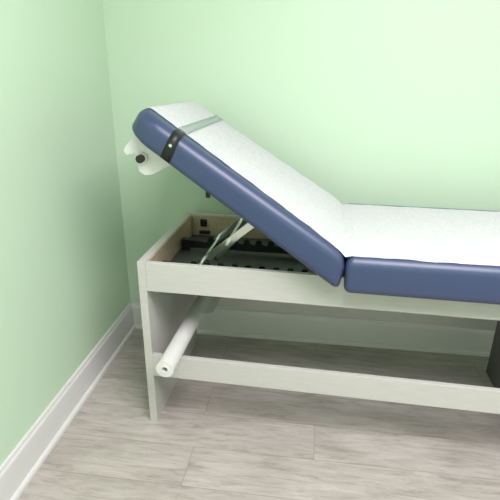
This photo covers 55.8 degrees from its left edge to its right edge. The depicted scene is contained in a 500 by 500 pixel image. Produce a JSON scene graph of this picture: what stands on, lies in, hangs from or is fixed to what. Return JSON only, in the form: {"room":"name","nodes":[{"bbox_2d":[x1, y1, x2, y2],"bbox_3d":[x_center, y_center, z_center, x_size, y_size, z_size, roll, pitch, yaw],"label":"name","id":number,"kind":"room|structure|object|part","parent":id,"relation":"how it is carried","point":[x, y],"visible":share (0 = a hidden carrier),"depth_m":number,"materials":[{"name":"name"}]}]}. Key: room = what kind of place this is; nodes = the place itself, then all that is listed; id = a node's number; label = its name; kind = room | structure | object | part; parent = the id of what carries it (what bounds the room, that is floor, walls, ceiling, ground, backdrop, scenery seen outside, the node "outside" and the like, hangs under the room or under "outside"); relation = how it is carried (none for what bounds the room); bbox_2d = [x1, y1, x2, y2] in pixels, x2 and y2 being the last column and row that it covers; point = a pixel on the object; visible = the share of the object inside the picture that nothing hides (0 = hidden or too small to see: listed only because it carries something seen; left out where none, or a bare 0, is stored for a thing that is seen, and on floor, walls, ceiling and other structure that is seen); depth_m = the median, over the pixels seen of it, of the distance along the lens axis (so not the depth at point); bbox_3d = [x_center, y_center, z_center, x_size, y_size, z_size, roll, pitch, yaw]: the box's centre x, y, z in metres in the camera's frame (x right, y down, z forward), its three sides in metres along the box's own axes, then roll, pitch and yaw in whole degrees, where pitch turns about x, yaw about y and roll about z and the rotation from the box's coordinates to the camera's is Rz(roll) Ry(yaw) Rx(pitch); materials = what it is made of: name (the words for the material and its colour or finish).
{"room":"examination room","nodes":[
{"label":"examination room","id":0,"kind":"room"},
{"bbox_2d":[0,0,130,465],"bbox_3d":[-0.921,-0.135,0.536,0.100,2.550,3.700,3,22,7],"label":"wall","id":1,"kind":"structure","parent":0,"point":[64,282],"depth_m":1.72,"materials":[{"name":"green paint"}]},
{"bbox_2d":[0,302,135,499],"bbox_3d":[-0.874,1.003,0.921,0.026,0.150,3.600,3,22,7],"label":"baseboard","id":2,"kind":"structure","parent":1,"relation":"attached to","point":[19,468],"depth_m":1.84,"materials":[{"name":"white wood"}]},
{"bbox_2d":[18,329,499,499],"bbox_3d":[0.796,1.214,0.762,3.600,0.100,3.800,3,22,7],"label":"floor","id":3,"kind":"structure","parent":0,"point":[209,440],"depth_m":1.83,"materials":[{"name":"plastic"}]},
{"bbox_2d":[124,101,499,420],"bbox_3d":[0.575,0.094,1.794,1.904,1.224,0.704,4,22,9],"label":"examination table","id":4,"kind":"object","parent":3,"relation":"on","point":[290,246],"visible":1,"depth_m":1.65,"materials":[{"name":"grey laminate"}]},
{"bbox_3d":[-0.347,-0.289,1.496,0.026,0.026,0.016,4,22,9],"label":"holder knob","id":5,"kind":"part","parent":4,"relation":"part of","materials":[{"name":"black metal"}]},
{"bbox_3d":[-0.338,0.259,2.072,0.030,0.700,0.610,4,22,9],"label":"leg panel","id":6,"kind":"part","parent":4,"relation":"part of","materials":[{"name":"grey laminate"}]},
{"bbox_3d":[-0.320,-0.017,1.959,0.005,0.096,0.563,4,22,9],"label":"leg panel","id":7,"kind":"part","parent":4,"relation":"part of","materials":[{"name":"beige wood"}]},
{"bbox_2d":[156,295,220,376],"bbox_3d":[-0.220,0.286,1.999,0.102,0.067,0.749,4,22,9],"label":"paper roll","id":8,"kind":"object","parent":4,"relation":"on","point":[172,355],"visible":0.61,"depth_m":1.83,"materials":[{"name":"white paper"}]},
{"bbox_3d":[-0.057,-0.046,1.734,0.282,0.244,0.010,4,22,9],"label":"support arm","id":9,"kind":"part","parent":4,"relation":"part of","materials":[{"name":"silver metal"}]},
{"bbox_3d":[-0.016,-0.137,1.963,0.282,0.244,0.010,4,22,9],"label":"support arm","id":10,"kind":"part","parent":4,"relation":"part of","materials":[{"name":"silver metal"}]},
{"bbox_2d":[132,108,343,286],"bbox_3d":[0.003,-0.259,1.738,0.697,0.529,0.650,4,22,9],"label":"backrest cushion","id":11,"kind":"object","parent":4,"relation":"on","point":[295,213],"depth_m":1.50,"materials":[{"name":"blue leather"}]},
{"bbox_2d":[171,235,343,274],"bbox_3d":[0.567,0.094,1.846,1.800,0.008,0.572,4,22,9],"label":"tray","id":12,"kind":"object","parent":4,"relation":"on","point":[241,257],"depth_m":1.98,"materials":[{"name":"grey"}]},
{"bbox_3d":[0.516,0.501,1.693,1.800,0.095,0.019,4,22,9],"label":"rail","id":13,"kind":"part","parent":4,"relation":"part of","materials":[{"name":"grey laminate"}]},
{"bbox_3d":[0.613,0.288,2.236,1.800,0.095,0.019,4,22,9],"label":"rail","id":14,"kind":"part","parent":4,"relation":"part of","materials":[{"name":"grey laminate"}]},
{"bbox_2d":[344,203,499,304],"bbox_3d":[0.930,0.004,1.675,1.180,0.125,0.650,4,22,9],"label":"seat cushion","id":15,"kind":"object","parent":4,"relation":"on","point":[447,254],"depth_m":1.48,"materials":[{"name":"blue leather"}]},
{"bbox_3d":[1.092,0.408,1.876,0.030,0.588,0.570,4,22,9],"label":"leg panel","id":16,"kind":"part","parent":4,"relation":"part of","materials":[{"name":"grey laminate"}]},
{"bbox_2d":[102,0,499,315],"bbox_3d":[1.054,-0.689,1.983,3.400,2.550,0.100,3,22,7],"label":"wall","id":17,"kind":"structure","parent":0,"point":[374,102],"depth_m":2.05,"materials":[{"name":"green paint"}]},
{"bbox_2d":[131,302,494,356],"bbox_3d":[1.036,0.451,2.365,3.400,0.150,0.026,3,22,7],"label":"baseboard","id":18,"kind":"structure","parent":17,"relation":"attached to","point":[221,322],"depth_m":2.43,"materials":[{"name":"white"}]}
]}

